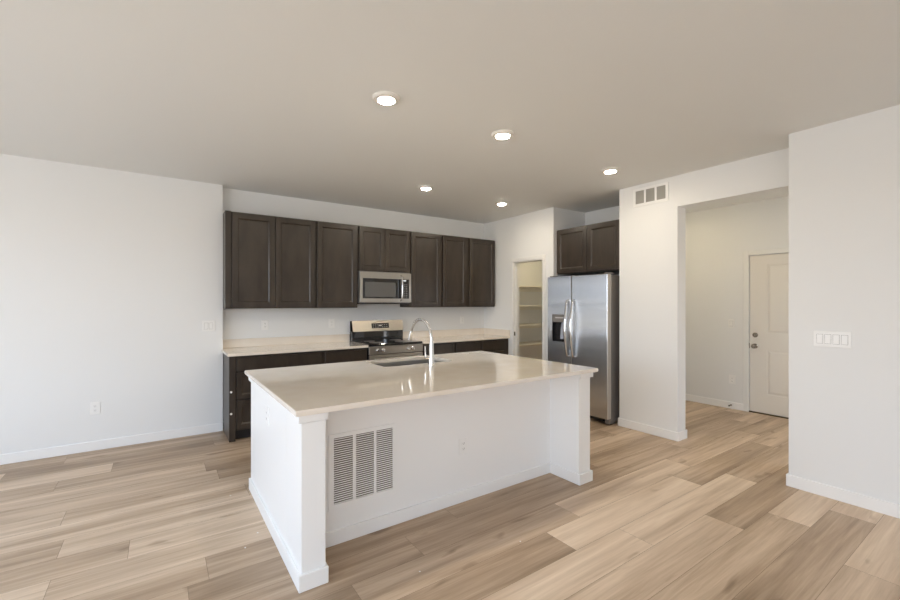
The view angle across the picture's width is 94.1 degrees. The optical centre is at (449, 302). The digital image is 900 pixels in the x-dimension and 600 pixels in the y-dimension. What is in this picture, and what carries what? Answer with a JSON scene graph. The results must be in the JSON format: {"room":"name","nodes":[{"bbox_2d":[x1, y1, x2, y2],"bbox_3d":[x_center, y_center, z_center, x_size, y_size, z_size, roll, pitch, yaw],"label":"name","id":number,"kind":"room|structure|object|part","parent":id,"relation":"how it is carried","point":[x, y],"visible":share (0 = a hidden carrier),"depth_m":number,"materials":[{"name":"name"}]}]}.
{"room":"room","nodes":[
{"label":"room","id":0,"kind":"room"},
{"bbox_2d":[0,154,222,453],"bbox_3d":[-4.218,0.057,3.704,3.880,2.758,0.248,0,0,-35],"label":"wall","id":1,"kind":"structure","parent":0,"point":[110,279],"depth_m":4.12,"materials":[{"name":"white paint"}]},
{"bbox_2d":[90,402,99,414],"bbox_3d":[-3.454,1.026,4.077,0.080,0.118,0.009,0,0,-35],"label":"wall outlet","id":2,"kind":"object","parent":1,"relation":"attached to","point":[94,406],"visible":1,"depth_m":4.07,"materials":[{"name":"white plastic"}]},
{"bbox_2d":[0,423,222,464],"bbox_3d":[-4.144,1.390,3.596,3.880,0.092,0.014,0,0,-35],"label":"baseboard","id":3,"kind":"structure","parent":1,"relation":"attached to","point":[22,456],"depth_m":4.11,"materials":[{"name":"white paint"}]},
{"bbox_2d":[202,321,214,331],"bbox_3d":[-2.664,0.256,4.622,0.128,0.118,0.011,0,0,-35],"label":"light switch","id":4,"kind":"object","parent":1,"relation":"attached to","point":[206,325],"visible":1,"depth_m":4.62,"materials":[{"name":"white plastic"}]},
{"bbox_2d":[223,334,349,347],"bbox_3d":[-1.990,0.472,5.235,1.524,0.100,0.019,0,0,-35],"label":"backsplash","id":5,"kind":"structure","parent":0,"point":[270,341],"depth_m":5.18,"materials":[{"name":"stone"}]},
{"bbox_2d":[223,188,541,427],"bbox_3d":[-0.225,0.057,6.544,5.920,2.758,0.123,0,0,-35],"label":"wall","id":6,"kind":"structure","parent":0,"point":[283,322],"depth_m":5.75,"materials":[{"name":"white paint"}]},
{"bbox_2d":[261,320,268,329],"bbox_3d":[-2.238,0.270,5.070,0.080,0.118,0.009,0,0,-35],"label":"wall outlet","id":7,"kind":"object","parent":6,"relation":"attached to","point":[264,323],"visible":1,"depth_m":5.07,"materials":[{"name":"white plastic"}]},
{"bbox_2d":[223,210,314,308],"bbox_3d":[-2.126,-0.470,4.957,0.982,1.068,0.321,0,0,-35],"label":"upper cabinet","id":8,"kind":"object","parent":6,"relation":"attached to","point":[269,261],"visible":0.98,"depth_m":4.80,"materials":[{"name":"brown wood"}]},
{"bbox_3d":[-2.210,-0.471,4.720,0.442,1.042,0.027,0,0,-35],"label":"door","id":9,"kind":"part","parent":8,"relation":"part of","materials":[{"name":"brown wood"}]},
{"bbox_3d":[-1.835,-0.471,4.979,0.454,1.042,0.027,0,0,-35],"label":"door","id":10,"kind":"part","parent":8,"relation":"part of","materials":[{"name":"brown wood"}]},
{"bbox_2d":[329,319,334,327],"bbox_3d":[-1.564,0.273,5.536,0.080,0.118,0.009,0,0,-35],"label":"wall outlet","id":11,"kind":"object","parent":6,"relation":"attached to","point":[331,321],"visible":1,"depth_m":5.54,"materials":[{"name":"white plastic"}]},
{"bbox_2d":[315,221,356,307],"bbox_3d":[-1.500,-0.470,5.390,0.539,1.068,0.321,0,0,-35],"label":"upper cabinet","id":12,"kind":"object","parent":6,"relation":"attached to","point":[335,243],"visible":0.94,"depth_m":5.25,"materials":[{"name":"brown wood"}]},
{"bbox_2d":[357,225,409,272],"bbox_3d":[-0.959,-0.710,5.764,0.774,0.588,0.321,0,0,-35],"label":"upper cabinet","id":13,"kind":"object","parent":6,"relation":"attached to","point":[378,249],"visible":0.96,"depth_m":5.62,"materials":[{"name":"brown wood"}]},
{"bbox_3d":[-1.032,-0.711,5.535,0.360,0.562,0.027,0,0,-35],"label":"door","id":14,"kind":"part","parent":13,"relation":"part of","materials":[{"name":"brown wood"}]},
{"bbox_2d":[357,271,410,303],"bbox_3d":[-0.935,-0.199,5.714,0.754,0.430,0.429,0,0,-35],"label":"microwave","id":15,"kind":"object","parent":13,"relation":"attached to","point":[373,287],"visible":0.97,"depth_m":5.56,"materials":[{"name":"grey metal"}]},
{"bbox_3d":[-0.656,-0.199,5.689,0.022,0.364,0.069,0,0,-35],"label":"handle","id":16,"kind":"part","parent":15,"relation":"part of","materials":[{"name":"silver metal"}]},
{"bbox_3d":[-0.618,-0.204,5.763,0.177,0.396,0.030,0,0,-35],"label":"control panel","id":17,"kind":"part","parent":15,"relation":"part of","materials":[{"name":"silver metal"}]},
{"bbox_3d":[-0.723,-0.711,5.749,0.376,0.562,0.027,0,0,-35],"label":"door","id":18,"kind":"part","parent":13,"relation":"part of","materials":[{"name":"brown wood"}]},
{"bbox_2d":[400,231,440,306],"bbox_3d":[-0.426,-0.470,6.133,0.521,1.068,0.321,0,0,-35],"label":"upper cabinet","id":19,"kind":"object","parent":6,"relation":"attached to","point":[425,248],"visible":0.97,"depth_m":6.00,"materials":[{"name":"brown wood"}]},
{"bbox_2d":[403,328,483,337],"bbox_3d":[-0.081,0.472,6.556,1.557,0.100,0.019,0,0,-35],"label":"backsplash","id":20,"kind":"structure","parent":6,"relation":"attached to","point":[452,332],"depth_m":6.55,"materials":[{"name":"stone"}]},
{"bbox_2d":[441,235,466,306],"bbox_3d":[-0.011,-0.470,6.421,0.487,1.068,0.321,0,0,-35],"label":"upper cabinet","id":21,"kind":"object","parent":6,"relation":"attached to","point":[453,248],"visible":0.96,"depth_m":6.28,"materials":[{"name":"brown wood"}]},
{"bbox_2d":[460,316,463,323],"bbox_3d":[0.195,0.276,6.754,0.080,0.118,0.009,0,0,-35],"label":"wall outlet","id":22,"kind":"object","parent":6,"relation":"attached to","point":[461,317],"visible":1,"depth_m":6.75,"materials":[{"name":"white plastic"}]},
{"bbox_2d":[467,238,494,306],"bbox_3d":[0.416,-0.470,6.716,0.550,1.068,0.321,0,0,-35],"label":"upper cabinet","id":23,"kind":"object","parent":6,"relation":"attached to","point":[480,252],"visible":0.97,"depth_m":6.58,"materials":[{"name":"brown wood"}]},
{"bbox_2d":[519,286,541,291],"bbox_3d":[1.515,-0.243,7.444,1.793,0.085,0.376,0,0,-35],"label":"shelf","id":24,"kind":"object","parent":6,"relation":"attached to","point":[521,288],"visible":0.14,"depth_m":7.53,"materials":[{"name":"white paint"}]},
{"bbox_2d":[519,305,541,309],"bbox_3d":[1.515,0.087,7.444,1.793,0.085,0.376,0,0,-35],"label":"shelf","id":25,"kind":"object","parent":6,"relation":"attached to","point":[521,307],"visible":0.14,"depth_m":7.53,"materials":[{"name":"white paint"}]},
{"bbox_2d":[519,323,541,328],"bbox_3d":[1.515,0.417,7.444,1.793,0.085,0.376,0,0,-35],"label":"shelf","id":26,"kind":"object","parent":6,"relation":"attached to","point":[526,325],"visible":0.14,"depth_m":7.51,"materials":[{"name":"white paint"}]},
{"bbox_2d":[519,340,541,346],"bbox_3d":[1.515,0.744,7.444,1.793,0.085,0.376,0,0,-35],"label":"shelf","id":27,"kind":"object","parent":6,"relation":"attached to","point":[528,343],"visible":0.14,"depth_m":7.39,"materials":[{"name":"white paint"}]},
{"bbox_2d":[0,0,899,223],"bbox_3d":[0.569,-1.382,1.884,9.920,0.120,8.690,0,0,-35],"label":"ceiling","id":28,"kind":"structure","parent":0,"point":[273,97],"depth_m":2.62,"materials":[{"name":"white paint"}]},
{"bbox_2d":[372,91,399,105],"bbox_3d":[-0.411,-1.308,2.702,0.176,0.028,0.176,0,0,-35],"label":"recessed light","id":29,"kind":"object","parent":28,"relation":"in","point":[385,98],"visible":1,"depth_m":2.67,"materials":[{"name":"white plastic"}]},
{"bbox_2d":[378,97,393,104],"bbox_3d":[-0.411,-1.307,2.702,0.102,0.026,0.102,0,0,-35],"label":"diffuser","id":30,"kind":"object","parent":29,"relation":"attached to","point":[381,100],"depth_m":2.69,"materials":[{"name":"white plastic"}]},
{"bbox_2d":[418,185,433,189],"bbox_3d":[-0.274,-1.308,4.785,0.176,0.028,0.176,0,0,-35],"label":"recessed light","id":31,"kind":"object","parent":28,"relation":"in","point":[422,187],"visible":1,"depth_m":4.74,"materials":[{"name":"white plastic"}]},
{"bbox_2d":[495,201,507,205],"bbox_3d":[0.685,-1.308,5.546,0.176,0.028,0.176,0,0,-35],"label":"recessed light","id":32,"kind":"object","parent":28,"relation":"in","point":[500,203],"visible":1,"depth_m":5.50,"materials":[{"name":"white plastic"}]},
{"bbox_2d":[491,129,513,139],"bbox_3d":[0.412,-1.308,3.280,0.176,0.028,0.176,0,0,-35],"label":"recessed light","id":33,"kind":"object","parent":28,"relation":"in","point":[503,134],"visible":1,"depth_m":3.25,"materials":[{"name":"white plastic"}]},
{"bbox_2d":[496,134,508,138],"bbox_3d":[0.412,-1.307,3.280,0.102,0.026,0.102,0,0,-35],"label":"diffuser","id":34,"kind":"object","parent":33,"relation":"attached to","point":[498,136],"depth_m":3.26,"materials":[{"name":"white plastic"}]},
{"bbox_2d":[601,167,619,173],"bbox_3d":[1.596,-1.308,4.169,0.176,0.028,0.176,0,0,-35],"label":"recessed light","id":35,"kind":"object","parent":28,"relation":"in","point":[610,170],"visible":1,"depth_m":4.13,"materials":[{"name":"white plastic"}]},
{"bbox_2d":[605,170,615,173],"bbox_3d":[1.596,-1.307,4.169,0.102,0.026,0.102,0,0,-35],"label":"diffuser","id":36,"kind":"object","parent":35,"relation":"attached to","point":[606,171],"depth_m":4.15,"materials":[{"name":"white plastic"}]},
{"bbox_2d":[0,400,899,599],"bbox_3d":[0.569,1.486,1.884,9.920,0.100,8.690,0,0,-35],"label":"floor","id":37,"kind":"structure","parent":0,"point":[712,513],"depth_m":2.62,"materials":[{"name":"brown wood"}]},
{"bbox_2d":[223,351,322,441],"bbox_3d":[-2.040,0.994,4.829,0.975,0.884,0.627,0,0,-35],"label":"base cabinet","id":38,"kind":"object","parent":37,"relation":"on","point":[236,385],"visible":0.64,"depth_m":4.41,"materials":[{"name":"brown wood"}]},
{"bbox_3d":[-1.850,1.164,4.600,0.885,0.294,0.020,0,0,-35],"label":"drawer","id":39,"kind":"part","parent":38,"relation":"part of","materials":[{"name":"brown wood"}]},
{"bbox_3d":[-1.850,0.866,4.600,0.885,0.269,0.020,0,0,-35],"label":"drawer","id":40,"kind":"part","parent":38,"relation":"part of","materials":[{"name":"brown wood"}]},
{"bbox_3d":[-1.850,0.644,4.600,0.885,0.140,0.020,0,0,-35],"label":"drawer","id":41,"kind":"part","parent":38,"relation":"part of","materials":[{"name":"brown wood"}]},
{"bbox_2d":[221,334,367,356],"bbox_3d":[-1.817,0.487,4.973,1.540,0.130,0.646,0,0,-35],"label":"countertop","id":42,"kind":"structure","parent":38,"relation":"on","point":[270,345],"depth_m":5.00,"materials":[{"name":"stone"}]},
{"bbox_2d":[323,348,366,363],"bbox_3d":[-1.415,0.994,5.266,0.547,0.884,0.620,0,0,-35],"label":"base cabinet","id":43,"kind":"object","parent":37,"relation":"on","point":[358,354],"visible":0.14,"depth_m":5.00,"materials":[{"name":"brown wood"}]},
{"bbox_2d":[350,320,422,359],"bbox_3d":[-0.839,0.841,5.597,0.770,1.190,0.715,0,0,-35],"label":"range","id":44,"kind":"object","parent":37,"relation":"on","point":[384,339],"visible":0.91,"depth_m":5.62,"materials":[{"name":"silver metal"}]},
{"bbox_3d":[-1.011,0.318,5.846,0.764,0.144,0.107,0,0,-35],"label":"control panel","id":45,"kind":"part","parent":44,"relation":"part of","materials":[{"name":"silver metal"}]},
{"bbox_2d":[352,338,421,346],"bbox_3d":[-0.840,0.527,5.598,0.770,0.027,0.542,0,0,-35],"label":"cooktop","id":46,"kind":"object","parent":44,"relation":"in","point":[371,342],"depth_m":5.53,"materials":[{"name":"black metal"}]},
{"bbox_3d":[-0.682,0.932,5.370,0.760,0.558,0.031,0,0,-35],"label":"oven door","id":47,"kind":"part","parent":44,"relation":"part of","materials":[{"name":"silver metal"}]},
{"bbox_3d":[-0.683,0.595,5.371,0.764,0.103,0.030,0,0,-35],"label":"panel","id":48,"kind":"part","parent":44,"relation":"part of","materials":[{"name":"silver metal"}]},
{"bbox_2d":[248,373,592,592],"bbox_3d":[-0.200,0.994,3.307,2.313,0.885,1.425,0,0,-35],"label":"kitchen island","id":49,"kind":"object","parent":37,"relation":"on","point":[516,433],"visible":0.56,"depth_m":2.87,"materials":[{"name":"white paint"}]},
{"bbox_2d":[266,406,268,425],"bbox_3d":[-1.195,0.736,2.736,0.009,0.118,0.080,0,0,-35],"label":"wall outlet","id":50,"kind":"object","parent":49,"relation":"attached to","point":[267,408],"visible":1,"depth_m":2.72,"materials":[{"name":"white plastic"}]},
{"bbox_3d":[-1.089,0.575,2.691,0.151,0.047,1.425,0,0,-35],"label":"cap moulding","id":51,"kind":"part","parent":49,"relation":"part of","materials":[{"name":"white paint"}]},
{"bbox_3d":[-0.777,0.994,2.247,0.122,0.885,0.304,0,0,-35],"label":"post","id":52,"kind":"part","parent":49,"relation":"part of","materials":[{"name":"white paint"}]},
{"bbox_2d":[328,423,395,511],"bbox_3d":[-0.535,1.007,2.592,0.441,0.453,0.011,0,0,-35],"label":"return air grille","id":53,"kind":"object","parent":49,"relation":"attached to","point":[361,462],"visible":1,"depth_m":2.58,"materials":[{"name":"white metal"}]},
{"bbox_3d":[-0.201,1.394,3.307,2.309,0.084,1.423,0,0,-35],"label":"baseboard","id":54,"kind":"part","parent":49,"relation":"part of","materials":[{"name":"white paint"}]},
{"bbox_2d":[245,351,597,416],"bbox_3d":[-0.201,0.536,3.290,2.342,0.028,1.486,0,0,-35],"label":"island countertop","id":55,"kind":"structure","parent":49,"relation":"on","point":[305,390],"depth_m":2.93,"materials":[{"name":"stone"}]},
{"bbox_2d":[376,359,441,366],"bbox_3d":[-0.365,0.660,3.755,0.725,0.217,0.446,0,0,-35],"label":"sink","id":56,"kind":"object","parent":55,"relation":"in","point":[411,362],"visible":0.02,"depth_m":3.96,"materials":[{"name":"grey metal"}]},
{"bbox_2d":[408,318,434,364],"bbox_3d":[-0.275,0.327,3.665,0.101,0.389,0.420,0,0,-35],"label":"faucet","id":57,"kind":"object","parent":55,"relation":"on","point":[430,357],"visible":1,"depth_m":3.52,"materials":[{"name":"silver metal"}]},
{"bbox_2d":[459,437,467,454],"bbox_3d":[0.097,1.036,3.031,0.080,0.118,0.009,0,0,-35],"label":"wall outlet","id":58,"kind":"object","parent":49,"relation":"attached to","point":[463,442],"visible":1,"depth_m":3.03,"materials":[{"name":"white plastic"}]},
{"bbox_3d":[0.988,0.994,3.469,0.138,0.885,0.304,0,0,-35],"label":"post","id":59,"kind":"part","parent":49,"relation":"part of","materials":[{"name":"white paint"}]},
{"bbox_3d":[0.686,0.575,3.920,0.158,0.047,1.425,0,0,-35],"label":"cap moulding","id":60,"kind":"part","parent":49,"relation":"part of","materials":[{"name":"white paint"}]},
{"bbox_2d":[422,342,453,355],"bbox_3d":[-0.331,0.994,6.016,0.535,0.884,0.620,0,0,-35],"label":"base cabinet","id":61,"kind":"object","parent":37,"relation":"on","point":[439,348],"visible":0.12,"depth_m":5.79,"materials":[{"name":"brown wood"}]},
{"bbox_2d":[454,340,479,352],"bbox_3d":[0.086,0.994,6.305,0.479,0.884,0.620,0,0,-35],"label":"base cabinet","id":62,"kind":"object","parent":37,"relation":"on","point":[465,346],"visible":0.13,"depth_m":6.04,"materials":[{"name":"brown wood"}]},
{"bbox_2d":[480,339,507,354],"bbox_3d":[0.515,0.994,6.602,0.562,0.884,0.620,0,0,-35],"label":"base cabinet","id":63,"kind":"object","parent":37,"relation":"on","point":[500,346],"visible":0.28,"depth_m":6.35,"materials":[{"name":"brown wood"}]},
{"bbox_2d":[403,328,509,343],"bbox_3d":[0.106,0.487,6.304,1.578,0.130,0.646,0,0,-35],"label":"countertop","id":64,"kind":"structure","parent":63,"relation":"on","point":[474,334],"depth_m":6.47,"materials":[{"name":"stone"}]},
{"bbox_3d":[0.657,0.644,6.335,0.449,0.140,0.020,0,0,-35],"label":"drawer","id":65,"kind":"part","parent":63,"relation":"part of","materials":[{"name":"brown wood"}]},
{"bbox_3d":[0.657,1.021,6.335,0.449,0.580,0.020,0,0,-35],"label":"door","id":66,"kind":"part","parent":63,"relation":"part of","materials":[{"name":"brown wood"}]},
{"bbox_2d":[548,272,618,424],"bbox_3d":[1.868,0.540,5.444,0.904,1.793,0.910,0,0,-35],"label":"refrigerator","id":67,"kind":"object","parent":37,"relation":"on","point":[583,310],"visible":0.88,"depth_m":5.03,"materials":[{"name":"grey metal"}]},
{"bbox_3d":[1.450,0.511,5.473,0.075,1.700,0.386,0,0,-35],"label":"freezer door","id":68,"kind":"part","parent":67,"relation":"part of","materials":[{"name":"silver metal"}]},
{"bbox_3d":[1.471,0.321,5.303,0.092,0.736,0.035,0,0,-35],"label":"handle","id":69,"kind":"part","parent":67,"relation":"part of","materials":[{"name":"silver metal"}]},
{"bbox_3d":[1.522,0.321,5.229,0.092,0.736,0.035,0,0,-35],"label":"handle","id":70,"kind":"part","parent":67,"relation":"part of","materials":[{"name":"silver metal"}]},
{"bbox_3d":[1.711,0.511,5.096,0.075,1.700,0.516,0,0,-35],"label":"fridge door","id":71,"kind":"part","parent":67,"relation":"part of","materials":[{"name":"silver metal"}]},
{"bbox_2d":[484,207,558,360],"bbox_3d":[1.049,0.057,6.435,0.120,2.758,1.507,0,0,-35],"label":"wall","id":72,"kind":"structure","parent":0,"point":[533,233],"depth_m":6.38,"materials":[{"name":"white paint"}]},
{"bbox_2d":[484,328,509,335],"bbox_3d":[0.743,0.472,6.752,0.020,0.100,0.634,0,0,-35],"label":"backsplash","id":73,"kind":"structure","parent":72,"relation":"attached to","point":[501,332],"depth_m":6.71,"materials":[{"name":"stone"}]},
{"bbox_2d":[510,254,545,359],"bbox_3d":[1.189,0.378,6.223,0.133,2.117,0.728,0,0,-35],"label":"trim","id":74,"kind":"structure","parent":72,"relation":"attached to","point":[514,263],"depth_m":6.44,"materials":[{"name":"white paint"}]},
{"bbox_2d":[559,208,584,276],"bbox_3d":[2.231,0.057,6.410,1.795,2.758,0.120,0,0,-35],"label":"wall","id":75,"kind":"structure","parent":0,"point":[568,219],"depth_m":5.97,"materials":[{"name":"white paint"}]},
{"bbox_2d":[585,206,618,275],"bbox_3d":[2.334,0.057,5.775,0.120,2.758,1.040,0,0,-35],"label":"wall","id":76,"kind":"structure","parent":0,"point":[608,214],"depth_m":5.92,"materials":[{"name":"white paint"}]},
{"bbox_2d":[557,219,618,275],"bbox_3d":[2.025,-0.699,5.562,0.628,0.610,1.031,0,0,-35],"label":"upper cabinet","id":77,"kind":"object","parent":76,"relation":"attached to","point":[592,249],"visible":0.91,"depth_m":5.37,"materials":[{"name":"brown wood"}]},
{"bbox_3d":[1.627,-0.701,5.603,0.020,0.585,0.490,0,0,-35],"label":"door","id":78,"kind":"part","parent":77,"relation":"part of","materials":[{"name":"brown wood"}]},
{"bbox_3d":[1.903,-0.701,5.205,0.020,0.585,0.463,0,0,-35],"label":"door","id":79,"kind":"part","parent":77,"relation":"part of","materials":[{"name":"brown wood"}]},
{"bbox_2d":[619,148,788,431],"bbox_3d":[2.535,0.057,4.242,0.165,2.758,1.710,0,0,-35],"label":"wall","id":80,"kind":"structure","parent":0,"point":[651,236],"depth_m":4.49,"materials":[{"name":"white paint"}]},
{"bbox_2d":[633,182,667,207],"bbox_3d":[2.191,-1.179,4.585,0.010,0.200,0.395,0,0,-35],"label":"air vent","id":81,"kind":"object","parent":80,"relation":"in","point":[657,193],"visible":1,"depth_m":4.58,"materials":[{"name":"white metal"}]},
{"bbox_2d":[618,418,686,440],"bbox_3d":[2.239,1.390,4.670,0.193,0.092,0.697,0,0,-35],"label":"baseboard","id":82,"kind":"structure","parent":80,"relation":"attached to","point":[676,436],"depth_m":4.54,"materials":[{"name":"white paint"}]},
{"bbox_2d":[685,196,788,403],"bbox_3d":[4.086,0.057,5.412,0.120,2.758,6.647,0,0,-35],"label":"wall","id":83,"kind":"structure","parent":0,"point":[716,239],"depth_m":5.81,"materials":[{"name":"white paint"}]},
{"bbox_2d":[685,394,742,410],"bbox_3d":[4.460,1.390,4.754,0.014,0.092,5.140,0,0,-35],"label":"baseboard","id":84,"kind":"structure","parent":83,"relation":"attached to","point":[721,403],"depth_m":5.85,"materials":[{"name":"white paint"}]},
{"bbox_2d":[728,319,734,327],"bbox_3d":[3.818,0.281,5.684,0.011,0.118,0.075,0,0,-35],"label":"light switch","id":85,"kind":"object","parent":83,"relation":"attached to","point":[731,322],"visible":1,"depth_m":5.68,"materials":[{"name":"white plastic"}]},
{"bbox_2d":[743,248,788,411],"bbox_3d":[4.242,0.378,5.166,0.123,2.117,1.048,0,0,-35],"label":"trim","id":86,"kind":"structure","parent":83,"relation":"attached to","point":[746,254],"depth_m":5.53,"materials":[{"name":"white paint"}]},
{"bbox_2d":[749,253,788,418],"bbox_3d":[4.218,0.411,5.149,0.161,2.050,0.934,0,0,-35],"label":"door","id":87,"kind":"structure","parent":83,"relation":"in","point":[769,274],"depth_m":5.34,"materials":[{"name":"white paint"}]},
{"bbox_2d":[789,105,899,503],"bbox_3d":[4.066,0.057,1.714,0.526,2.758,4.190,0,0,-35],"label":"wall","id":88,"kind":"structure","parent":0,"point":[844,175],"depth_m":3.01,"materials":[{"name":"white paint"}]},
{"bbox_2d":[814,331,851,348],"bbox_3d":[2.802,0.267,3.067,0.011,0.117,0.205,0,0,-35],"label":"light switch","id":89,"kind":"object","parent":88,"relation":"attached to","point":[835,339],"visible":1,"depth_m":3.06,"materials":[{"name":"white plastic"}]},
{"bbox_2d":[786,473,899,518],"bbox_3d":[4.054,1.390,1.714,0.535,0.092,4.204,0,0,-35],"label":"baseboard","id":90,"kind":"structure","parent":88,"relation":"attached to","point":[853,498],"depth_m":3.00,"materials":[{"name":"white paint"}]}
]}

